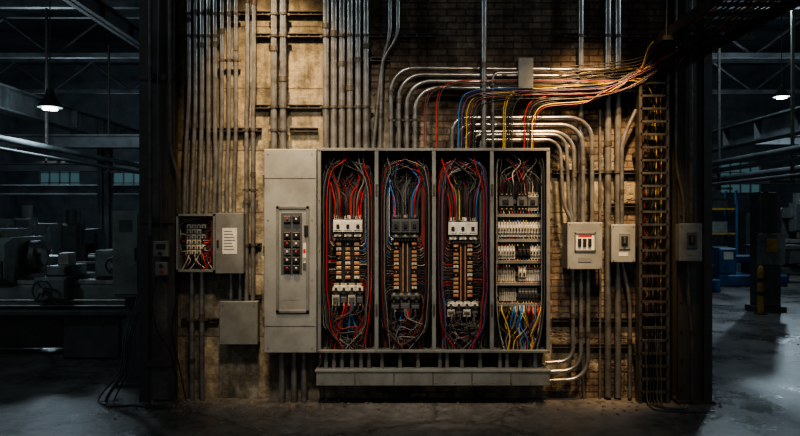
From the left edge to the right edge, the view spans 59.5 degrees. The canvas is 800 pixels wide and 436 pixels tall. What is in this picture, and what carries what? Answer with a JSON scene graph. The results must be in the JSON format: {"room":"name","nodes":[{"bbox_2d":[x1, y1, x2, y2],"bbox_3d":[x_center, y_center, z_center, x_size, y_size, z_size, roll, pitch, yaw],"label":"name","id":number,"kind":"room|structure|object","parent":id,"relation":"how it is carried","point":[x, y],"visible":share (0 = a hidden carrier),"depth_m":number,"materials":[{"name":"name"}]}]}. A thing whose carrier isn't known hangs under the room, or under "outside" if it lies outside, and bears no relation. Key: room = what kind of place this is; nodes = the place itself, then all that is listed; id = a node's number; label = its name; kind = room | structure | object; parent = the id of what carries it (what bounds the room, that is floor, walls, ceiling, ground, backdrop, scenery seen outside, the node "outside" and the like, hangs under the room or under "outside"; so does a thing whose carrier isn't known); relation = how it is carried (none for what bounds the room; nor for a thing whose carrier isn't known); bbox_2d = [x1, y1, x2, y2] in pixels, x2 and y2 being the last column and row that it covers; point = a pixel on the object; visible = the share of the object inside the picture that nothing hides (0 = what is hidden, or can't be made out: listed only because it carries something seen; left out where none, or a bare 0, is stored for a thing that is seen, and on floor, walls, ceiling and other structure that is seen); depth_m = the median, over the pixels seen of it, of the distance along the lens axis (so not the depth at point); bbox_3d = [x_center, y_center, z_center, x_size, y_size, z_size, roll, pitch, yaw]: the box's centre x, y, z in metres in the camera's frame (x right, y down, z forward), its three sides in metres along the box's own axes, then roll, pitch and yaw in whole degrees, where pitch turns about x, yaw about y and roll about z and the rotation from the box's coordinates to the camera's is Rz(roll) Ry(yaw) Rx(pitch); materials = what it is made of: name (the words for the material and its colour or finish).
{"room":"factory floor","nodes":[
{"label":"factory floor","id":0,"kind":"room"},
{"bbox_2d":[0,63,17,218],"bbox_3d":[-18.150,-2.700,14.500,0.300,9.000,37.000,0,0,0],"label":"wall","id":1,"kind":"structure","parent":0,"point":[8,124],"depth_m":32.18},
{"bbox_2d":[0,13,799,58],"bbox_3d":[0.000,-5.470,21.000,35.980,1.340,0.160,0,0,0],"label":"roof truss","id":2,"kind":"object","parent":1,"relation":"attached to","point":[3,16],"visible":0.22,"depth_m":20.92,"materials":[{"name":"metal"}]},
{"bbox_2d":[0,59,799,93],"bbox_3d":[0.000,-5.470,27.000,35.980,1.340,0.160,0,0,0],"label":"roof truss","id":3,"kind":"object","parent":1,"relation":"attached to","point":[11,61],"visible":0.25,"depth_m":26.92,"materials":[{"name":"metal"}]},
{"bbox_2d":[0,0,799,8],"bbox_3d":[0.000,-5.470,16.000,35.980,1.340,0.160,0,0,0],"label":"roof truss","id":4,"kind":"object","parent":1,"relation":"attached to","point":[3,4],"visible":0.02,"depth_m":15.92,"materials":[{"name":"metal"}]},
{"bbox_2d":[0,8,138,173],"bbox_3d":[-7.000,-2.650,20.500,0.600,3.100,23.000,0,0,0],"label":"pipe","id":5,"kind":"object","parent":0,"point":[3,138],"visible":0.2,"depth_m":14.02,"materials":[{"name":"metal"}]},
{"bbox_2d":[0,134,138,148],"bbox_3d":[-11.000,-1.750,16.000,13.000,0.300,0.300,0,0,0],"label":"cross beam","id":6,"kind":"structure","parent":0,"point":[69,141],"depth_m":15.98,"materials":[{"name":"metal"}]},
{"bbox_2d":[0,184,138,194],"bbox_3d":[-11.000,-0.850,21.000,13.000,0.300,0.300,0,0,0],"label":"cross beam","id":7,"kind":"structure","parent":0,"point":[5,189],"depth_m":20.98,"materials":[{"name":"metal"}]},
{"bbox_2d":[0,163,138,171],"bbox_3d":[-11.000,-1.950,27.000,13.000,0.300,0.300,0,0,0],"label":"cross beam","id":8,"kind":"structure","parent":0,"point":[4,167],"depth_m":26.98,"materials":[{"name":"metal"}]},
{"bbox_2d":[63,0,138,48],"bbox_3d":[-6.000,-4.125,17.500,0.250,0.350,29.000,0,0,0],"label":"roof beam","id":9,"kind":"structure","parent":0,"point":[99,11],"depth_m":14.36,"materials":[{"name":"metal"}]},
{"bbox_2d":[0,263,799,435],"bbox_3d":[0.000,1.900,14.500,36.000,0.200,37.000,0,0,0],"label":"floor","id":10,"kind":"structure","parent":0,"point":[756,358],"depth_m":6.65,"materials":[{"name":"concrete"}]},
{"bbox_2d":[0,219,14,227],"bbox_3d":[-9.500,0.725,16.450,1.300,2.150,1.100,0,0,0],"label":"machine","id":11,"kind":"object","parent":10,"relation":"on","point":[4,223],"visible":0.16,"depth_m":16.55,"materials":[{"name":"metal"}]},
{"bbox_2d":[15,205,59,254],"bbox_3d":[-7.200,0.779,13.852,1.235,2.042,1.045,0,0,0],"label":"machine","id":12,"kind":"object","parent":10,"relation":"on","point":[51,231],"visible":0.32,"depth_m":13.61,"materials":[{"name":"metal"}]},
{"bbox_2d":[0,228,126,358],"bbox_3d":[-5.350,0.970,9.285,3.900,1.660,1.230,0,0,0],"label":"lathe","id":13,"kind":"object","parent":10,"relation":"on","point":[73,309],"visible":0.79,"depth_m":9.00,"materials":[{"name":"metal"}]},
{"bbox_2d":[46,255,94,274],"bbox_3d":[-5.250,1.200,11.250,1.900,1.200,0.700,0,0,0],"label":"machine","id":14,"kind":"object","parent":10,"relation":"on","point":[53,259],"visible":0.05,"depth_m":11.05,"materials":[{"name":"grey metal"}]},
{"bbox_2d":[62,210,105,261],"bbox_3d":[-5.600,0.833,12.355,1.170,1.935,0.990,0,0,0],"label":"machine","id":15,"kind":"object","parent":10,"relation":"on","point":[76,238],"visible":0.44,"depth_m":11.94,"materials":[{"name":"metal"}]},
{"bbox_2d":[97,149,112,248],"bbox_3d":[-8.000,-0.175,19.000,0.480,3.950,0.480,0,0,0],"label":"steel h-column","id":16,"kind":"structure","parent":10,"relation":"on","point":[104,180],"depth_m":18.85,"materials":[{"name":"black metal"}]},
{"bbox_2d":[113,211,138,387],"bbox_3d":[-2.877,0.863,7.535,0.294,1.874,0.430,0,0,0],"label":"tall cabinet","id":17,"kind":"object","parent":10,"relation":"on","point":[125,223],"visible":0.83,"depth_m":7.33,"materials":[{"name":"black metal"}]},
{"bbox_2d":[98,292,163,408],"bbox_3d":[-2.667,1.287,6.839,0.513,1.022,0.912,0,0,-30],"label":"cable","id":18,"kind":"object","parent":10,"relation":"on","point":[125,347],"visible":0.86,"depth_m":6.88,"materials":[{"name":"black plastic"}]},
{"bbox_2d":[139,0,177,401],"bbox_3d":[-2.375,-2.700,6.916,0.350,9.000,0.162,0,0,0],"label":"steel column","id":19,"kind":"structure","parent":10,"relation":"on","point":[156,368],"depth_m":6.86,"materials":[{"name":"metal"}]},
{"bbox_2d":[153,241,169,256],"bbox_3d":[-2.320,0.300,6.805,0.145,0.155,0.070,0,0,0],"label":"control box","id":20,"kind":"object","parent":19,"relation":"attached to","point":[160,248],"visible":1,"depth_m":6.78,"materials":[{"name":"black plastic"}]},
{"bbox_2d":[155,262,168,275],"bbox_3d":[-2.318,0.495,6.808,0.116,0.136,0.065,0,0,0],"label":"station","id":21,"kind":"object","parent":19,"relation":"attached to","point":[161,268],"visible":1,"depth_m":6.79,"materials":[{"name":"black plastic"}]},
{"bbox_2d":[148,0,181,235],"bbox_3d":[-2.291,-1.167,6.816,0.314,2.685,0.060,0,0,-8],"label":"conduit","id":22,"kind":"object","parent":19,"relation":"attached to","point":[149,1],"visible":1,"depth_m":6.80,"materials":[{"name":"metal"}]},
{"bbox_2d":[187,272,241,400],"bbox_3d":[-1.832,1.165,6.913,0.541,1.264,0.070,0,0,0],"label":"conduit","id":23,"kind":"object","parent":10,"relation":"on","point":[191,319],"visible":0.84,"depth_m":6.89,"materials":[{"name":"metal"}]},
{"bbox_2d":[279,353,306,401],"bbox_3d":[-1.049,1.553,6.860,0.276,0.480,0.060,0,0,0],"label":"conduit","id":24,"kind":"object","parent":10,"relation":"on","point":[281,355],"visible":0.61,"depth_m":6.83,"materials":[{"name":"grey metal"}]},
{"bbox_2d":[112,399,730,425],"bbox_3d":[0.272,1.790,6.483,5.679,0.021,0.873,0,0,0],"label":"debris","id":25,"kind":"object","parent":10,"relation":"on","point":[326,400],"visible":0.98,"depth_m":6.67,"materials":[{"name":"brown stone"}]},
{"bbox_2d":[178,0,669,397],"bbox_3d":[0.250,-2.700,7.190,5.500,9.000,0.380,0,0,0],"label":"wall pier","id":26,"kind":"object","parent":10,"relation":"on","point":[516,29],"visible":0.2,"depth_m":7.00,"materials":[{"name":"brick"}]},
{"bbox_2d":[181,318,218,322],"bbox_3d":[-1.995,1.020,6.977,0.370,0.040,0.044,0,0,0],"label":"channel","id":27,"kind":"object","parent":26,"relation":"attached to","point":[184,320],"visible":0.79,"depth_m":6.98,"materials":[{"name":"metal"}]},
{"bbox_2d":[176,213,245,272],"bbox_3d":[-1.851,0.244,6.877,0.676,0.585,0.244,0,0,0],"label":"junction box","id":28,"kind":"object","parent":26,"relation":"attached to","point":[216,243],"visible":1,"depth_m":6.81,"materials":[{"name":"metal"}]},
{"bbox_2d":[182,0,219,213],"bbox_3d":[-1.969,-1.293,6.913,0.373,2.508,0.063,0,0,0],"label":"conduit","id":29,"kind":"object","parent":28,"relation":"on","point":[195,14],"visible":0.98,"depth_m":6.89,"materials":[{"name":"metal"}]},
{"bbox_2d":[189,127,261,131],"bbox_3d":[-1.760,-0.880,6.977,0.760,0.040,0.044,0,0,0],"label":"channel","id":30,"kind":"object","parent":26,"relation":"attached to","point":[218,128],"visible":0.52,"depth_m":6.98,"materials":[{"name":"metal"}]},
{"bbox_2d":[218,0,257,300],"bbox_3d":[-1.604,-0.860,6.919,0.388,3.381,0.068,0,0,-2],"label":"conduit","id":31,"kind":"object","parent":26,"relation":"attached to","point":[228,14],"visible":0.98,"depth_m":6.90,"materials":[{"name":"metal"}]},
{"bbox_2d":[220,300,259,344],"bbox_3d":[-1.577,1.025,6.915,0.373,0.422,0.168,0,0,0],"label":"junction box","id":32,"kind":"object","parent":26,"relation":"attached to","point":[239,320],"visible":1,"depth_m":6.83,"materials":[{"name":"grey metal"}]},
{"bbox_2d":[242,294,261,298],"bbox_3d":[-1.475,0.780,6.977,0.190,0.040,0.044,0,0,0],"label":"channel","id":33,"kind":"object","parent":26,"relation":"attached to","point":[257,296],"visible":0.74,"depth_m":6.97,"materials":[{"name":"metal"}]},
{"bbox_2d":[185,11,329,15],"bbox_3d":[-1.420,-2.040,6.977,1.440,0.040,0.044,0,0,0],"label":"channel","id":34,"kind":"object","parent":26,"relation":"attached to","point":[258,13],"visible":0.5,"depth_m":6.98,"materials":[{"name":"metal"}]},
{"bbox_2d":[255,104,321,108],"bbox_3d":[-1.110,-1.110,6.977,0.660,0.040,0.044,0,0,0],"label":"channel","id":35,"kind":"object","parent":26,"relation":"attached to","point":[258,106],"visible":0.65,"depth_m":6.97,"materials":[{"name":"metal"}]},
{"bbox_2d":[263,149,316,352],"bbox_3d":[-1.057,0.317,6.829,0.515,1.958,0.341,0,0,0],"label":"electrical cabinet","id":36,"kind":"object","parent":26,"relation":"attached to","point":[290,175],"visible":1,"depth_m":6.70,"materials":[{"name":"metal"}]},
{"bbox_2d":[268,0,289,148],"bbox_3d":[-1.198,-1.612,6.902,0.218,1.863,0.087,0,0,0],"label":"conduit","id":37,"kind":"object","parent":36,"relation":"on","point":[273,48],"visible":0.97,"depth_m":6.87,"materials":[{"name":"metal"}]},
{"bbox_2d":[289,127,317,131],"bbox_3d":[-0.960,-0.880,6.977,0.280,0.040,0.044,0,0,0],"label":"channel","id":38,"kind":"object","parent":26,"relation":"attached to","point":[292,129],"visible":0.99,"depth_m":6.98,"materials":[{"name":"metal"}]},
{"bbox_2d":[256,33,435,37],"bbox_3d":[-0.540,-1.820,6.977,1.800,0.040,0.044,0,0,0],"label":"channel","id":39,"kind":"object","parent":26,"relation":"attached to","point":[258,35],"visible":0.56,"depth_m":6.98,"materials":[{"name":"metal"}]},
{"bbox_2d":[330,57,389,61],"bbox_3d":[-0.400,-1.580,6.977,0.600,0.040,0.044,0,0,0],"label":"channel","id":40,"kind":"object","parent":26,"relation":"attached to","point":[371,59],"visible":0.47,"depth_m":6.98,"materials":[{"name":"metal"}]},
{"bbox_2d":[315,363,550,385],"bbox_3d":[0.315,1.527,6.835,2.249,0.157,0.327,0,0,0],"label":"trough","id":41,"kind":"object","parent":26,"relation":"attached to","point":[428,374],"visible":1,"depth_m":6.68,"materials":[{"name":"metal"}]},
{"bbox_2d":[324,353,536,368],"bbox_3d":[0.294,1.391,6.760,2.062,0.193,0.044,0,0,0],"label":"conduit","id":42,"kind":"object","parent":41,"relation":"attached to","point":[325,354],"visible":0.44,"depth_m":6.74,"materials":[{"name":"grey metal"}]},
{"bbox_2d":[317,148,549,352],"bbox_3d":[0.324,0.314,6.840,2.227,1.968,0.319,0,0,0],"label":"electrical cabinet","id":43,"kind":"object","parent":26,"relation":"attached to","point":[420,250],"visible":1,"depth_m":6.84,"materials":[{"name":"grey metal"}]},
{"bbox_2d":[320,0,371,147],"bbox_3d":[-0.533,-1.609,6.892,0.515,1.860,0.085,0,0,0],"label":"conduit","id":44,"kind":"object","parent":43,"relation":"on","point":[333,35],"visible":0.91,"depth_m":6.86,"materials":[{"name":"metal"}]},
{"bbox_2d":[481,0,517,147],"bbox_3d":[0.970,-1.588,6.800,0.372,1.836,0.060,0,0,0],"label":"conduit","id":45,"kind":"object","parent":43,"relation":"on","point":[483,2],"visible":0.9,"depth_m":6.78,"materials":[{"name":"metal"}]},
{"bbox_2d":[371,0,654,147],"bbox_3d":[1.110,-1.616,6.903,2.794,1.876,0.100,0,0,0],"label":"conduit","id":46,"kind":"object","parent":26,"relation":"attached to","point":[387,48],"visible":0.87,"depth_m":6.87,"materials":[{"name":"metal"}]},
{"bbox_2d":[515,58,532,88],"bbox_3d":[1.214,-1.397,6.870,0.144,0.299,0.259,0,0,0],"label":"junction box","id":47,"kind":"object","parent":26,"relation":"attached to","point":[524,66],"visible":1,"depth_m":6.74,"materials":[{"name":"grey metal"}]},
{"bbox_2d":[546,269,590,397],"bbox_3d":[1.653,1.142,6.921,0.440,1.301,0.131,0,0,0],"label":"conduit","id":48,"kind":"object","parent":26,"relation":"attached to","point":[580,359],"visible":0.84,"depth_m":6.86,"materials":[{"name":"metal"}]},
{"bbox_2d":[562,222,603,268],"bbox_3d":[1.793,0.270,6.865,0.357,0.453,0.269,0,0,0],"label":"switch","id":49,"kind":"object","parent":26,"relation":"attached to","point":[582,242],"visible":1,"depth_m":6.75,"materials":[{"name":"metal"}]},
{"bbox_2d":[450,115,594,221],"bbox_3d":[1.198,-0.474,6.847,1.421,1.063,0.079,0,0,0],"label":"conduit","id":50,"kind":"object","parent":49,"relation":"attached to","point":[570,212],"visible":0.9,"depth_m":6.84,"materials":[{"name":"metal"}]},
{"bbox_2d":[552,343,634,347],"bbox_3d":[1.930,1.270,6.977,0.820,0.040,0.044,0,0,0],"label":"channel","id":51,"kind":"object","parent":26,"relation":"attached to","point":[554,345],"visible":0.7,"depth_m":6.97,"materials":[{"name":"metal"}]},
{"bbox_2d":[552,170,658,173],"bbox_3d":[2.080,-0.460,6.977,1.120,0.040,0.044,0,0,0],"label":"channel","id":52,"kind":"object","parent":26,"relation":"attached to","point":[553,171],"visible":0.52,"depth_m":6.96,"materials":[{"name":"metal"}]},
{"bbox_2d":[575,0,636,398],"bbox_3d":[2.038,-0.383,6.932,0.606,4.350,0.139,0,0,5],"label":"conduit","id":53,"kind":"object","parent":26,"relation":"attached to","point":[619,145],"visible":0.8,"depth_m":6.91,"materials":[{"name":"metal"}]},
{"bbox_2d":[552,317,659,321],"bbox_3d":[2.080,1.010,6.977,1.120,0.040,0.044,0,0,0],"label":"channel","id":54,"kind":"object","parent":26,"relation":"attached to","point":[554,319],"visible":0.57,"depth_m":6.98,"materials":[{"name":"metal"}]},
{"bbox_2d":[609,224,636,261],"bbox_3d":[2.178,0.247,6.877,0.253,0.369,0.244,0,0,0],"label":"switch","id":55,"kind":"object","parent":26,"relation":"attached to","point":[622,238],"visible":0.99,"depth_m":6.79,"materials":[{"name":"grey plastic"}]},
{"bbox_2d":[586,89,661,93],"bbox_3d":[2.120,-1.260,6.977,1.040,0.040,0.044,0,0,0],"label":"channel","id":56,"kind":"object","parent":26,"relation":"attached to","point":[648,91],"visible":0.11,"depth_m":6.97,"materials":[{"name":"metal"}]},
{"bbox_2d":[603,203,658,206],"bbox_3d":[2.335,-0.130,6.977,0.610,0.040,0.044,0,0,0],"label":"channel","id":57,"kind":"object","parent":26,"relation":"attached to","point":[612,204],"visible":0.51,"depth_m":6.96,"materials":[{"name":"metal"}]},
{"bbox_2d":[632,73,668,403],"bbox_3d":[2.464,0.200,6.889,0.291,3.200,0.219,0,0,0],"label":"ladder","id":58,"kind":"object","parent":26,"relation":"attached to","point":[637,356],"visible":0.97,"depth_m":6.78,"materials":[{"name":"metal"}]},
{"bbox_2d":[424,0,786,400],"bbox_3d":[1.700,0.035,4.400,2.762,3.524,4.896,0,0,-2],"label":"cable tray","id":59,"kind":"object","parent":10,"relation":"on","point":[561,92],"visible":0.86,"depth_m":6.79,"materials":[{"name":"multicoloured"}]},
{"bbox_2d":[644,340,714,412],"bbox_3d":[2.634,1.489,6.611,0.543,0.619,0.329,0,0,0],"label":"cable","id":60,"kind":"object","parent":10,"relation":"on","point":[658,406],"visible":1,"depth_m":6.75,"materials":[{"name":"grey plastic"}]},
{"bbox_2d":[669,0,714,404],"bbox_3d":[2.860,-2.700,6.873,0.360,9.000,0.247,0,0,0],"label":"steel h-column","id":61,"kind":"structure","parent":10,"relation":"on","point":[700,271],"depth_m":6.80,"materials":[{"name":"black metal"}]},
{"bbox_2d":[674,0,693,403],"bbox_3d":[2.748,-0.353,6.770,0.183,4.292,0.060,0,0,14],"label":"conduit","id":62,"kind":"object","parent":61,"relation":"attached to","point":[691,82],"visible":0.95,"depth_m":6.74,"materials":[{"name":"metal"}]},
{"bbox_2d":[675,223,703,260],"bbox_3d":[2.774,0.233,6.692,0.240,0.361,0.154,0,0,0],"label":"switch","id":63,"kind":"object","parent":61,"relation":"attached to","point":[689,239],"visible":1,"depth_m":6.65,"materials":[{"name":"grey plastic"}]},
{"bbox_2d":[712,265,720,291],"bbox_3d":[6.900,1.200,17.500,1.800,1.200,1.000,0,0,0],"label":"machine","id":64,"kind":"object","parent":10,"relation":"on","point":[716,283],"visible":0.06,"depth_m":17.00,"materials":[{"name":"blue paint"}]},
{"bbox_2d":[712,190,737,267],"bbox_3d":[10.300,0.400,25.800,3.880,2.800,0.880,0,0,0],"label":"storage rack","id":65,"kind":"object","parent":10,"relation":"on","point":[718,227],"visible":0.18,"depth_m":25.50,"materials":[{"name":"blue metal"}]},
{"bbox_2d":[712,247,786,285],"bbox_3d":[9.300,1.200,18.900,1.800,1.200,1.000,0,0,0],"label":"machine","id":66,"kind":"object","parent":10,"relation":"on","point":[724,259],"visible":0.36,"depth_m":18.60,"materials":[{"name":"blue paint"}]},
{"bbox_2d":[754,265,767,314],"bbox_3d":[6.750,1.345,13.100,0.240,0.910,0.234,0,0,0],"label":"bollard","id":67,"kind":"object","parent":10,"relation":"on","point":[760,271],"visible":1,"depth_m":13.05,"materials":[{"name":"yellow metal"}]},
{"bbox_2d":[745,192,786,311],"bbox_3d":[7.100,0.650,13.595,0.560,2.300,0.510,0,0,0],"label":"column","id":68,"kind":"structure","parent":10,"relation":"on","point":[767,243],"depth_m":13.40,"materials":[{"name":"grey metal"}]},
{"bbox_2d":[738,208,799,281],"bbox_3d":[10.500,0.618,20.145,1.430,2.365,1.210,0,0,0],"label":"machine","id":69,"kind":"object","parent":10,"relation":"on","point":[746,246],"visible":0.09,"depth_m":19.94,"materials":[{"name":"metal"}]},
{"bbox_2d":[781,193,799,274],"bbox_3d":[12.500,0.510,22.440,1.560,2.580,1.320,0,0,0],"label":"machine","id":70,"kind":"object","parent":10,"relation":"on","point":[790,215],"visible":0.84,"depth_m":21.98,"materials":[{"name":"metal"}]},
{"bbox_3d":[-8.000,-0.175,13.000,0.480,3.950,0.480,0,0,0],"label":"steel h-column","id":71,"kind":"structure","parent":10,"relation":"on","visible":0},
{"bbox_2d":[0,83,138,133],"bbox_3d":[-8.000,-2.400,17.500,0.350,0.500,29.000,0,0,0],"label":"beam","id":72,"kind":"structure","parent":71,"relation":"on","point":[15,102],"depth_m":16.26,"materials":[{"name":"metal"}]},
{"bbox_3d":[8.000,0.050,13.000,0.480,3.500,0.480,0,0,0],"label":"steel h-column","id":73,"kind":"structure","parent":10,"relation":"on","visible":0},
{"bbox_2d":[712,106,799,152],"bbox_3d":[8.000,-1.950,17.500,0.350,0.500,29.000,0,0,0],"label":"beam","id":74,"kind":"structure","parent":73,"relation":"on","point":[774,126],"depth_m":15.50,"materials":[{"name":"metal"}]},
{"bbox_2d":[18,65,781,254],"bbox_3d":[0.000,-2.700,33.150,36.000,9.000,0.300,0,0,0],"label":"wall","id":75,"kind":"structure","parent":0,"point":[124,108],"depth_m":33.00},
{"bbox_2d":[39,162,80,183],"bbox_3d":[-16.000,-1.900,32.930,1.960,1.500,0.100,0,0,0],"label":"window","id":76,"kind":"structure","parent":75,"relation":"in","point":[44,177],"depth_m":32.94,"materials":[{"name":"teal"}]},
{"bbox_2d":[113,162,138,183],"bbox_3d":[-13.000,-1.900,32.930,1.960,1.500,0.100,0,0,0],"label":"window","id":77,"kind":"structure","parent":75,"relation":"in","point":[118,178],"depth_m":32.94,"materials":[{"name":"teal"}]},
{"bbox_2d":[719,162,760,193],"bbox_3d":[16.000,-1.900,32.930,1.960,1.500,0.100,0,0,0],"label":"window","id":78,"kind":"structure","parent":75,"relation":"in","point":[742,188],"depth_m":32.94,"materials":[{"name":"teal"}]},
{"bbox_2d":[0,0,799,64],"bbox_3d":[0.000,-7.300,14.500,36.000,0.200,37.000,0,0,0],"label":"roof trusses","id":79,"kind":"structure","parent":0,"point":[96,40],"depth_m":28.08,"materials":[{"name":"black metal"}]},
{"bbox_2d":[37,0,62,110],"bbox_3d":[-6.500,-4.600,13.000,0.440,5.180,0.440,0,0,0],"label":"lamp","id":80,"kind":"object","parent":79,"relation":"hanging from","point":[49,102],"visible":1,"depth_m":12.96,"materials":[{"name":"grey metal"}]},
{"bbox_2d":[649,0,799,48],"bbox_3d":[2.740,-4.385,4.280,0.800,5.610,4.960,0,0,0],"label":"cable tray","id":81,"kind":"object","parent":79,"relation":"hanging from","point":[780,8],"visible":0.99,"depth_m":5.93,"materials":[{"name":"metal"}]},
{"bbox_2d":[773,16,789,98],"bbox_3d":[10.900,-5.305,20.000,0.440,3.770,0.440,0,0,0],"label":"lamp","id":82,"kind":"object","parent":79,"relation":"hanging from","point":[781,93],"visible":0.99,"depth_m":19.94,"materials":[{"name":"grey metal"}]},
{"bbox_2d":[712,176,799,183],"bbox_3d":[11.250,-1.450,27.000,12.500,0.300,0.300,0,0,0],"label":"cross beam","id":83,"kind":"structure","parent":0,"point":[760,182],"depth_m":26.96,"materials":[{"name":"metal"}]},
{"bbox_2d":[753,135,799,144],"bbox_3d":[11.250,-2.450,22.000,12.500,0.300,0.300,0,0,0],"label":"cross beam","id":84,"kind":"structure","parent":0,"point":[784,141],"depth_m":21.98,"materials":[{"name":"metal"}]},
{"bbox_2d":[712,9,799,189],"bbox_3d":[7.250,-2.375,15.500,0.700,3.450,21.000,0,0,0],"label":"pipe","id":85,"kind":"object","parent":84,"relation":"attached to","point":[792,172],"visible":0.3,"depth_m":13.73,"materials":[{"name":"metal"}]},
{"bbox_2d":[782,63,799,238],"bbox_3d":[18.150,-2.700,14.500,0.300,9.000,37.000,0,0,0],"label":"wall","id":86,"kind":"structure","parent":0,"point":[788,190],"depth_m":32.43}
]}

